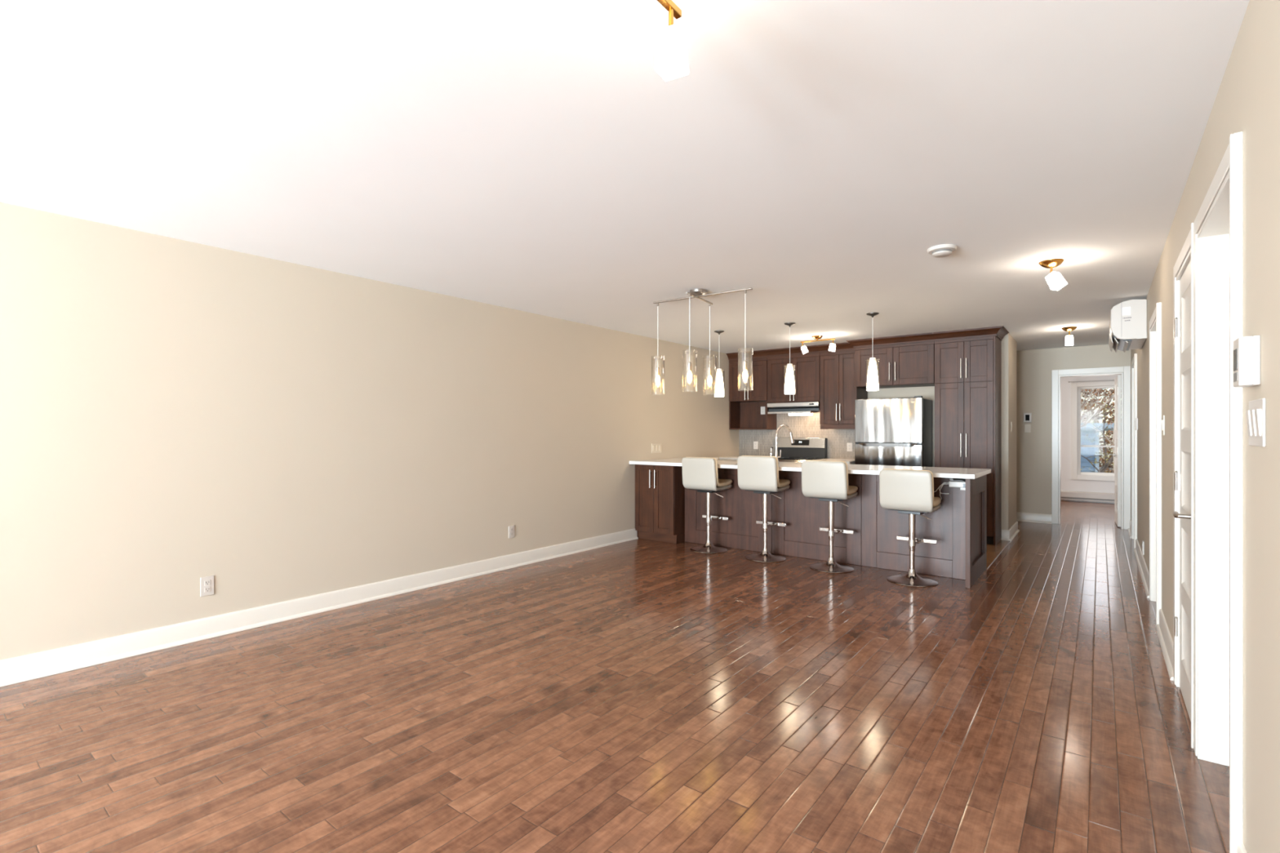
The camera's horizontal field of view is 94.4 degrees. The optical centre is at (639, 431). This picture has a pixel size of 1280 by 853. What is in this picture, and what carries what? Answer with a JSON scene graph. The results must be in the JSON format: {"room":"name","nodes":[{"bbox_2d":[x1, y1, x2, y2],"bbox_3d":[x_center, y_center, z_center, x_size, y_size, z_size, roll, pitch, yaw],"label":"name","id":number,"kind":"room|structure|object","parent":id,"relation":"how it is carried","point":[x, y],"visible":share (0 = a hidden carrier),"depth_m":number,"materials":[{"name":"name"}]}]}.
{"room":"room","nodes":[
{"label":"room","id":0,"kind":"room"},
{"bbox_2d":[0,202,739,660],"bbox_3d":[-1.101,0.061,5.855,0.140,2.440,19.380,0,0,38],"label":"wall","id":1,"kind":"structure","parent":0,"point":[175,413],"depth_m":3.97,"materials":[{"name":"beige paint"}]},
{"bbox_2d":[200,575,213,596],"bbox_3d":[-2.691,0.961,3.686,0.008,0.118,0.072,0,0,38],"label":"outlet","id":2,"kind":"object","parent":1,"relation":"attached to","point":[206,584],"visible":1,"depth_m":3.68,"materials":[{"name":"beige plastic"}]},
{"bbox_2d":[204,579,210,585],"bbox_3d":[-2.688,0.940,3.684,0.002,0.031,0.032,0,0,38],"label":"receptacle","id":3,"kind":"object","parent":2,"relation":"attached to","point":[206,582],"depth_m":3.68,"materials":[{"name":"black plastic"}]},
{"bbox_2d":[204,586,210,592],"bbox_3d":[-2.688,0.982,3.684,0.002,0.031,0.032,0,0,38],"label":"receptacle","id":4,"kind":"object","parent":2,"relation":"attached to","point":[206,589],"depth_m":3.68,"materials":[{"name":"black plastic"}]},
{"bbox_2d":[0,528,638,686],"bbox_3d":[-3.462,1.218,2.674,0.032,0.125,11.180,0,0,38],"label":"baseboard","id":5,"kind":"structure","parent":1,"relation":"attached to","point":[17,669],"depth_m":3.89,"materials":[{"name":"white paint"}]},
{"bbox_2d":[508,525,514,537],"bbox_3d":[-1.211,0.946,5.592,0.008,0.114,0.070,0,0,38],"label":"outlet","id":6,"kind":"object","parent":1,"relation":"attached to","point":[511,528],"visible":1,"depth_m":5.59,"materials":[{"name":"beige plastic"}]},
{"bbox_2d":[651,443,661,453],"bbox_3d":[0.199,0.208,7.405,0.013,0.116,0.190,0,0,38],"label":"light switch","id":7,"kind":"object","parent":1,"relation":"attached to","point":[655,447],"visible":1,"depth_m":7.40,"materials":[{"name":"beige plastic"}]},
{"bbox_2d":[0,500,1229,852],"bbox_3d":[1.548,1.328,3.799,6.848,0.106,19.380,0,0,38],"label":"floor","id":8,"kind":"structure","parent":0,"point":[638,695],"depth_m":2.61,"materials":[{"name":"brown wood"}]},
{"bbox_2d":[635,464,684,543],"bbox_3d":[0.390,0.833,7.195,0.567,0.895,0.814,0,0,38],"label":"base cabinet","id":9,"kind":"object","parent":8,"relation":"on","point":[660,490],"visible":0.74,"depth_m":6.88,"materials":[{"name":"brown wood"}]},
{"bbox_2d":[681,457,732,553],"bbox_3d":[0.740,0.777,6.417,0.420,1.006,0.439,0,0,39],"label":"bar stool","id":10,"kind":"object","parent":8,"relation":"on","point":[700,474],"visible":1,"depth_m":6.30,"materials":[{"name":"white leather"}]},
{"bbox_2d":[689,457,732,486],"bbox_3d":[0.752,0.429,6.432,0.420,0.310,0.399,0,0,39],"label":"cushion","id":11,"kind":"object","parent":10,"relation":"on","point":[698,477],"depth_m":6.23,"materials":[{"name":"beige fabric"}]},
{"bbox_2d":[737,455,790,562],"bbox_3d":[1.263,0.760,5.985,0.420,1.039,0.439,0,0,37],"label":"bar stool","id":12,"kind":"object","parent":8,"relation":"on","point":[759,474],"visible":1,"depth_m":5.87,"materials":[{"name":"white leather"}]},
{"bbox_2d":[741,455,790,487],"bbox_3d":[1.275,0.396,6.001,0.420,0.310,0.399,0,0,37],"label":"cushion","id":13,"kind":"object","parent":12,"relation":"on","point":[749,478],"depth_m":5.81,"materials":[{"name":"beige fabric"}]},
{"bbox_2d":[774,437,826,462],"bbox_3d":[2.095,0.675,8.215,0.756,1.172,0.711,0,0,38],"label":"range","id":14,"kind":"object","parent":8,"relation":"on","point":[802,449],"visible":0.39,"depth_m":8.37,"materials":[{"name":"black metal"}]},
{"bbox_2d":[777,457,825,460],"bbox_3d":[2.099,0.377,8.220,0.756,0.016,0.560,0,0,38],"label":"cooktop","id":15,"kind":"object","parent":14,"relation":"in","point":[781,458],"depth_m":8.13,"materials":[{"name":"black glass"}]},
{"bbox_2d":[801,459,857,573],"bbox_3d":[1.790,0.773,5.551,0.420,1.014,0.439,0,0,38],"label":"bar stool","id":16,"kind":"object","parent":8,"relation":"on","point":[822,480],"visible":1,"depth_m":5.43,"materials":[{"name":"white leather"}]},
{"bbox_2d":[807,459,857,494],"bbox_3d":[1.802,0.421,5.567,0.420,0.310,0.399,0,0,38],"label":"cushion","id":17,"kind":"object","parent":16,"relation":"on","point":[815,486],"depth_m":5.38,"materials":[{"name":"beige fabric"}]},
{"bbox_2d":[684,467,986,588],"bbox_3d":[1.784,0.833,6.093,2.983,0.895,0.877,0,0,38],"label":"bar cabinet","id":18,"kind":"object","parent":8,"relation":"on","point":[959,527],"visible":0.62,"depth_m":5.67,"materials":[{"name":"brown wood"}]},
{"bbox_2d":[629,457,991,479],"bbox_3d":[1.744,0.366,6.479,3.589,0.036,1.485,0,0,38],"label":"countertop","id":19,"kind":"structure","parent":18,"relation":"on","point":[938,472],"depth_m":5.71,"materials":[{"name":"white stone"}]},
{"bbox_2d":[774,424,794,463],"bbox_3d":[1.574,0.134,6.429,0.251,0.426,0.079,0,0,-17],"label":"kitchen faucet","id":20,"kind":"object","parent":19,"relation":"on","point":[792,441],"visible":0.82,"depth_m":6.41,"materials":[{"name":"silver metal"}]},
{"bbox_2d":[933,478,965,499],"bbox_3d":[2.634,0.489,5.192,0.456,0.206,0.086,0,0,38],"label":"power adapter","id":21,"kind":"object","parent":18,"relation":"attached to","point":[953,482],"visible":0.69,"depth_m":5.11,"materials":[{"name":"beige plastic"}]},
{"bbox_2d":[854,395,932,466],"bbox_3d":[3.172,0.426,7.427,0.785,1.695,0.596,0,0,38],"label":"fridge","id":22,"kind":"object","parent":8,"relation":"on","point":[896,432],"visible":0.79,"depth_m":7.20,"materials":[{"name":"silver metal"}]},
{"bbox_2d":[879,468,941,586],"bbox_3d":[2.326,0.798,5.072,0.420,0.963,0.439,0,0,40],"label":"bar stool","id":23,"kind":"object","parent":8,"relation":"on","point":[909,491],"visible":1,"depth_m":4.96,"materials":[{"name":"white leather"}]},
{"bbox_2d":[884,468,941,506],"bbox_3d":[2.339,0.472,5.087,0.420,0.310,0.399,0,0,40],"label":"cushion","id":24,"kind":"object","parent":23,"relation":"on","point":[892,498],"depth_m":4.91,"materials":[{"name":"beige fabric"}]},
{"bbox_2d":[933,325,1008,545],"bbox_3d":[3.879,0.060,6.943,0.706,2.439,0.570,0,0,38],"label":"pantry cabinet","id":25,"kind":"object","parent":8,"relation":"on","point":[967,362],"visible":0.84,"depth_m":6.79,"materials":[{"name":"brown wood"}]},
{"bbox_3d":[2.644,0.843,7.877,0.502,0.862,0.608,0,0,38],"label":"base cabinet","id":26,"kind":"object","parent":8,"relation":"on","visible":0},
{"bbox_2d":[813,458,854,464],"bbox_3d":[2.633,0.394,7.861,0.509,0.035,0.649,0,0,38],"label":"countertop","id":27,"kind":"structure","parent":26,"relation":"on","point":[849,461],"depth_m":7.83,"materials":[{"name":"white stone"}]},
{"bbox_3d":[1.593,0.843,8.705,0.618,0.862,0.588,0,0,38],"label":"base cabinet","id":28,"kind":"object","parent":8,"relation":"on","visible":0},
{"bbox_2d":[719,456,738,460],"bbox_3d":[1.585,0.394,8.694,0.621,0.035,0.619,0,0,38],"label":"countertop","id":29,"kind":"structure","parent":28,"relation":"on","point":[728,458],"depth_m":8.56,"materials":[{"name":"white stone"}]},
{"bbox_2d":[0,0,1249,353],"bbox_3d":[1.548,-1.219,3.799,6.848,0.120,19.380,0,0,38],"label":"ceiling","id":30,"kind":"structure","parent":0,"point":[535,157],"depth_m":2.42,"materials":[{"name":"white paint"}]},
{"bbox_2d":[653,0,688,81],"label":"track light","id":31,"kind":"object","parent":30,"relation":"attached to","point":[671,60],"depth_m":1.52,"materials":[{"name":"white glass"}]},
{"bbox_2d":[651,287,752,394],"bbox_3d":[0.519,-0.739,4.893,0.483,0.839,0.876,0,0,-34],"label":"pendant chandelier","id":32,"kind":"object","parent":30,"relation":"hanging from","point":[695,293],"visible":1,"depth_m":4.84,"materials":[{"name":"clear glass"}]},
{"bbox_2d":[655,367,660,375],"bbox_3d":[0.154,-0.519,5.108,0.038,0.070,0.038,0,0,38],"label":"socket","id":33,"kind":"object","parent":32,"relation":"attached to","point":[657,370],"depth_m":5.09,"materials":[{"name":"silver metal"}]},
{"bbox_2d":[687,362,692,371],"bbox_3d":[0.397,-0.519,4.742,0.038,0.070,0.038,0,0,38],"label":"socket","id":34,"kind":"object","parent":32,"relation":"attached to","point":[689,365],"depth_m":4.73,"materials":[{"name":"silver metal"}]},
{"bbox_2d":[707,367,711,375],"bbox_3d":[0.600,-0.519,5.104,0.038,0.070,0.038,0,0,38],"label":"socket","id":35,"kind":"object","parent":32,"relation":"attached to","point":[709,369],"depth_m":5.09,"materials":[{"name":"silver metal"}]},
{"bbox_2d":[742,360,747,369],"bbox_3d":[0.824,-0.519,4.639,0.038,0.070,0.038,0,0,38],"label":"socket","id":36,"kind":"object","parent":32,"relation":"attached to","point":[744,363],"depth_m":4.62,"materials":[{"name":"silver metal"}]},
{"bbox_2d":[714,330,724,396],"bbox_3d":[0.915,-0.781,6.847,0.119,0.754,0.119,0,0,-13],"label":"pendant light","id":37,"kind":"object","parent":30,"relation":"hanging from","point":[720,389],"visible":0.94,"depth_m":6.81,"materials":[{"name":"white glass"}]},
{"bbox_2d":[783,322,795,394],"bbox_3d":[1.605,-0.781,6.349,0.119,0.754,0.119,0,0,-13],"label":"pendant light","id":38,"kind":"object","parent":30,"relation":"hanging from","point":[789,388],"visible":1,"depth_m":6.32,"materials":[{"name":"white glass"}]},
{"bbox_2d":[800,335,835,354],"bbox_3d":[2.157,-1.058,7.200,0.432,0.200,0.130,0,0,38],"label":"track light","id":39,"kind":"object","parent":30,"relation":"attached to","point":[832,347],"visible":1,"depth_m":7.17,"materials":[{"name":"gold metal"}]},
{"bbox_2d":[866,312,879,391],"bbox_3d":[2.285,-0.781,5.821,0.119,0.754,0.119,0,0,-13],"label":"pendant light","id":40,"kind":"object","parent":30,"relation":"hanging from","point":[873,380],"visible":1,"depth_m":5.79,"materials":[{"name":"white glass"}]},
{"bbox_2d":[927,244,956,257],"bbox_3d":[1.909,-1.134,3.746,0.168,0.048,0.168,0,0,38],"label":"smoke detector","id":41,"kind":"object","parent":30,"relation":"attached to","point":[944,250],"visible":1,"depth_m":3.70,"materials":[{"name":"beige plastic"}]},
{"bbox_2d":[1038,258,1066,290],"bbox_3d":[2.811,-1.058,4.035,0.161,0.199,0.144,0,0,38],"label":"ceiling spotlight","id":42,"kind":"object","parent":30,"relation":"attached to","point":[1055,280],"visible":1,"depth_m":4.00,"materials":[{"name":"white glass"}]},
{"bbox_2d":[1061,326,1077,346],"bbox_3d":[4.784,-1.060,6.605,0.144,0.197,0.144,0,0,38],"label":"ceiling spotlight","id":43,"kind":"object","parent":30,"relation":"attached to","point":[1068,339],"visible":1,"depth_m":6.58,"materials":[{"name":"white glass"}]},
{"bbox_2d":[756,333,1016,538],"bbox_3d":[3.197,0.061,8.392,3.540,2.440,0.880,0,0,38],"label":"wall","id":44,"kind":"structure","parent":0,"point":[1008,344],"depth_m":7.10,"materials":[{"name":"beige paint"}]},
{"bbox_2d":[725,350,776,429],"bbox_3d":[1.649,-0.594,8.774,0.622,1.130,0.410,0,0,38],"label":"upper cabinet","id":45,"kind":"object","parent":44,"relation":"attached to","point":[744,411],"visible":0.86,"depth_m":8.76,"materials":[{"name":"brown wood"}]},
{"bbox_2d":[728,400,776,429],"bbox_3d":[1.677,-0.236,8.811,0.621,0.415,0.318,0,0,38],"label":"open shelf","id":46,"kind":"object","parent":45,"relation":"attached to","point":[743,415],"depth_m":8.94,"materials":[{"name":"brown wood"}]},
{"bbox_2d":[760,406,764,414],"bbox_3d":[1.838,-0.314,8.868,0.072,0.116,0.008,0,0,38],"label":"outlet","id":47,"kind":"object","parent":45,"relation":"attached to","point":[762,408],"visible":1,"depth_m":8.87,"materials":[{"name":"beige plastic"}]},
{"bbox_2d":[753,441,757,448],"bbox_3d":[1.746,0.208,8.943,0.072,0.116,0.008,0,0,38],"label":"outlet","id":48,"kind":"object","parent":44,"relation":"attached to","point":[755,443],"visible":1,"depth_m":8.94,"materials":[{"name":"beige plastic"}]},
{"bbox_2d":[764,345,819,403],"bbox_3d":[2.200,-0.785,8.348,0.769,0.748,0.410,0,0,38],"label":"upper cabinet","id":49,"kind":"object","parent":44,"relation":"attached to","point":[807,364],"visible":0.84,"depth_m":8.22,"materials":[{"name":"brown wood"}]},
{"bbox_2d":[767,401,819,415],"bbox_3d":[2.185,-0.316,8.328,0.754,0.187,0.438,0,0,38],"label":"range hood","id":50,"kind":"object","parent":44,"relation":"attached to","point":[797,408],"visible":0.83,"depth_m":8.20,"materials":[{"name":"silver metal"}]},
{"bbox_2d":[788,413,813,415],"bbox_3d":[2.209,-0.235,8.147,0.300,0.027,0.100,0,0,38],"label":"lamp","id":51,"kind":"object","parent":50,"relation":"attached to","point":[793,414],"depth_m":8.09,"materials":[{"name":"white"}]},
{"bbox_2d":[738,412,855,458],"bbox_3d":[2.281,-0.017,8.540,1.909,0.784,0.010,0,0,38],"label":"backsplash","id":52,"kind":"structure","parent":44,"relation":"attached to","point":[801,426],"depth_m":8.54,"materials":[{"name":"grey tile"}]},
{"bbox_2d":[817,342,855,429],"bbox_3d":[2.707,-0.595,7.954,0.513,1.128,0.410,0,0,38],"label":"upper cabinet","id":53,"kind":"object","parent":44,"relation":"attached to","point":[837,368],"visible":0.85,"depth_m":7.87,"materials":[{"name":"brown wood"}]},
{"bbox_2d":[847,443,852,451],"bbox_3d":[2.858,0.213,8.081,0.072,0.116,0.008,0,0,38],"label":"outlet","id":54,"kind":"object","parent":44,"relation":"attached to","point":[849,445],"visible":1,"depth_m":8.07,"materials":[{"name":"beige plastic"}]},
{"bbox_2d":[845,332,934,399],"bbox_3d":[3.199,-0.439,7.470,1.010,1.440,0.570,0,0,38],"label":"upper cabinet","id":55,"kind":"object","parent":44,"relation":"attached to","point":[905,361],"visible":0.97,"depth_m":7.25,"materials":[{"name":"brown wood"}]},
{"bbox_2d":[1000,529,1008,540],"bbox_3d":[4.288,1.218,6.968,0.068,0.125,0.032,0,0,38],"label":"baseboard","id":56,"kind":"structure","parent":44,"relation":"attached to","point":[1004,532],"depth_m":6.97,"materials":[{"name":"white paint"}]},
{"bbox_2d":[1008,520,1019,541],"bbox_3d":[4.598,1.218,7.284,0.032,0.125,0.913,0,0,38],"label":"baseboard","id":57,"kind":"structure","parent":44,"relation":"attached to","point":[1013,531],"depth_m":7.22,"materials":[{"name":"white paint"}]},
{"bbox_2d":[1016,344,1130,514],"bbox_3d":[5.353,0.061,8.643,3.058,2.440,0.120,0,0,38],"label":"wall","id":58,"kind":"structure","parent":0,"point":[1034,367],"depth_m":8.35,"materials":[{"name":"beige paint"}]},
{"bbox_2d":[1023,413,1031,422],"bbox_3d":[5.511,-0.197,8.424,0.100,0.135,0.032,0,0,38],"label":"thermostat","id":59,"kind":"object","parent":58,"relation":"attached to","point":[1027,416],"visible":1,"depth_m":8.41,"materials":[{"name":"beige plastic"}]},
{"bbox_2d":[1024,424,1031,432],"bbox_3d":[5.516,-0.044,8.432,0.075,0.118,0.013,0,0,38],"label":"light switch","id":60,"kind":"object","parent":58,"relation":"attached to","point":[1027,427],"visible":1,"depth_m":8.43,"materials":[{"name":"beige plastic"}]},
{"bbox_2d":[1016,511,1051,523],"bbox_3d":[4.955,1.218,8.855,1.970,0.125,0.032,0,0,38],"label":"baseboard","id":61,"kind":"structure","parent":58,"relation":"attached to","point":[1022,517],"depth_m":8.38,"materials":[{"name":"white paint"}]},
{"bbox_2d":[1051,365,1130,529],"bbox_3d":[6.114,0.213,8.052,0.846,2.135,0.160,0,0,38],"label":"trim","id":62,"kind":"structure","parent":58,"relation":"attached to","point":[1125,371],"depth_m":7.95,"materials":[{"name":"white paint"}]},
{"bbox_2d":[1109,374,1120,526],"bbox_3d":[6.564,0.259,8.195,0.100,2.025,0.660,0,0,36],"label":"door","id":63,"kind":"structure","parent":58,"relation":"in","point":[1117,454],"depth_m":7.92,"materials":[{"name":"white paint"}]},
{"bbox_2d":[1060,374,1121,503],"bbox_3d":[7.965,0.061,10.996,4.100,2.440,0.140,0,0,38],"label":"wall","id":64,"kind":"structure","parent":0,"point":[1067,483],"depth_m":10.94,"materials":[{"name":"white paint"}]},
{"bbox_2d":[1060,490,1121,502],"bbox_3d":[7.979,1.179,10.852,2.300,0.165,0.068,0,0,38],"label":"baseboard heater","id":65,"kind":"object","parent":64,"relation":"attached to","point":[1064,495],"visible":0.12,"depth_m":10.72,"materials":[{"name":"white metal"}]},
{"bbox_2d":[1068,379,1121,382],"bbox_3d":[8.381,-0.909,10.539,1.241,0.024,0.070,0,0,38],"label":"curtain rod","id":66,"kind":"object","parent":64,"relation":"attached to","point":[1113,380],"visible":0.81,"depth_m":10.67,"materials":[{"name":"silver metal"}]},
{"bbox_2d":[1071,380,1121,481],"bbox_3d":[8.407,-0.009,10.595,1.130,1.780,0.110,0,0,38],"label":"window","id":67,"kind":"structure","parent":64,"relation":"in","point":[1076,388],"depth_m":10.86,"materials":[{"name":"white paint"}]},
{"bbox_2d":[1130,0,1279,852],"bbox_3d":[1.628,0.061,1.464,0.140,2.440,15.790,0,0,38],"label":"wall","id":68,"kind":"structure","parent":0,"point":[1247,100],"depth_m":1.54,"materials":[{"name":"beige paint"}]},
{"bbox_2d":[1108,299,1146,352],"bbox_3d":[4.471,-0.953,5.447,0.249,0.368,0.852,0,0,38],"label":"air conditioner","id":69,"kind":"object","parent":68,"relation":"attached to","point":[1128,318],"visible":1,"depth_m":5.13,"materials":[{"name":"beige plastic"}]},
{"bbox_2d":[1131,353,1137,548],"bbox_3d":[5.697,0.218,6.730,0.164,2.125,0.920,0,0,38],"label":"trim","id":70,"kind":"structure","parent":68,"relation":"attached to","point":[1134,362],"depth_m":6.42,"materials":[{"name":"white paint"}]},
{"bbox_2d":[1134,417,1137,430],"bbox_3d":[5.268,-0.079,6.291,0.027,0.125,0.075,0,0,38],"label":"light switch","id":71,"kind":"object","parent":68,"relation":"attached to","point":[1136,419],"visible":1,"depth_m":6.26,"materials":[{"name":"beige plastic"}]},
{"bbox_2d":[1142,540,1144,555],"bbox_3d":[4.599,1.061,5.418,0.014,0.125,0.075,0,0,38],"label":"outlet","id":72,"kind":"object","parent":68,"relation":"attached to","point":[1143,541],"visible":1,"depth_m":5.39,"materials":[{"name":"beige plastic"}]},
{"bbox_2d":[1149,302,1161,624],"bbox_3d":[3.712,0.218,4.173,0.164,2.125,0.855,0,0,38],"label":"trim","id":73,"kind":"structure","parent":68,"relation":"attached to","point":[1155,322],"depth_m":3.89,"materials":[{"name":"white paint"}]},
{"bbox_2d":[1160,415,1164,435],"bbox_3d":[3.268,-0.039,3.704,0.015,0.125,0.075,0,0,38],"label":"light switch","id":74,"kind":"object","parent":68,"relation":"attached to","point":[1162,421],"visible":1,"depth_m":3.67,"materials":[{"name":"beige plastic"}]},
{"bbox_2d":[1173,259,1191,721],"bbox_3d":[2.492,0.260,2.723,0.099,2.027,0.654,0,0,38],"label":"door","id":75,"kind":"structure","parent":68,"relation":"in","point":[1183,325],"depth_m":2.83,"materials":[{"name":"white paint"}]},
{"bbox_2d":[1173,222,1193,748],"bbox_3d":[2.549,0.218,2.674,0.164,2.125,0.830,0,0,38],"label":"trim","id":76,"kind":"structure","parent":68,"relation":"attached to","point":[1186,254],"depth_m":2.97,"materials":[{"name":"white paint"}]},
{"bbox_2d":[1127,520,1246,852],"bbox_3d":[1.603,1.218,1.573,0.032,0.125,15.650,0,0,38],"label":"baseboard","id":77,"kind":"structure","parent":68,"relation":"attached to","point":[1166,641],"depth_m":3.64,"materials":[{"name":"white paint"}]},
{"bbox_2d":[1193,131,1243,852],"bbox_3d":[2.017,0.218,1.988,0.164,2.125,0.905,0,0,38],"label":"trim","id":78,"kind":"structure","parent":68,"relation":"attached to","point":[1218,224],"depth_m":2.28,"materials":[{"name":"white paint"}]},
{"bbox_2d":[1233,335,1260,387],"bbox_3d":[1.567,-0.179,1.533,0.039,0.124,0.100,0,0,38],"label":"thermostat","id":79,"kind":"object","parent":68,"relation":"attached to","point":[1246,349],"visible":1,"depth_m":1.50,"materials":[{"name":"beige plastic"}]},
{"bbox_2d":[1245,398,1266,446],"bbox_3d":[1.564,-0.022,1.508,0.013,0.118,0.175,0,0,38],"label":"light switch","id":80,"kind":"object","parent":68,"relation":"attached to","point":[1256,414],"visible":1,"depth_m":1.47,"materials":[{"name":"beige plastic"}]},
{"label":"outside","id":81,"kind":"structure","parent":0,"visible":0},
{"bbox_3d":[17.977,2.081,23.162,40.000,0.200,31.360,0,0,38],"label":"ground","id":82,"kind":"structure","parent":81,"visible":0},
{"bbox_2d":[1080,388,1114,423],"bbox_3d":[16.937,-1.350,23.021,3.189,6.685,3.740,0,0,38],"label":"tree","id":83,"kind":"object","parent":82,"relation":"on","point":[1091,403],"visible":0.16,"depth_m":22.57,"materials":[{"name":"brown plant"}]},
{"bbox_2d":[1080,422,1121,472],"bbox_3d":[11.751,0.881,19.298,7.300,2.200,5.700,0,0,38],"label":"house","id":84,"kind":"structure","parent":82,"relation":"on","point":[1086,451],"depth_m":15.89,"materials":[{"name":"blue"}]},
{"bbox_2d":[1080,388,1121,473],"bbox_3d":[20.475,-0.571,25.567,7.145,5.239,2.645,0,0,38],"label":"foliage","id":85,"kind":"object","parent":82,"relation":"on","point":[1109,420],"visible":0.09,"depth_m":25.48,"materials":[{"name":"plant"}]},
{"bbox_2d":[1080,401,1121,472],"bbox_3d":[11.047,0.640,14.326,1.963,2.787,0.815,0,0,38],"label":"tree","id":86,"kind":"object","parent":82,"relation":"on","point":[1110,460],"visible":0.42,"depth_m":14.16,"materials":[{"name":"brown plant"}]},
{"bbox_2d":[1080,388,1121,435],"bbox_3d":[9.562,0.108,13.120,2.140,3.899,0.873,0,0,38],"label":"tree","id":87,"kind":"object","parent":82,"relation":"on","point":[1098,390],"visible":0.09,"depth_m":12.86,"materials":[{"name":"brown plant"}]},
{"bbox_2d":[1082,388,1121,472],"bbox_3d":[10.680,0.030,13.268,1.046,3.902,1.023,0,0,-1],"label":"tree","id":88,"kind":"object","parent":82,"relation":"on","point":[1113,403],"visible":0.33,"depth_m":13.29,"materials":[{"name":"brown plant"}]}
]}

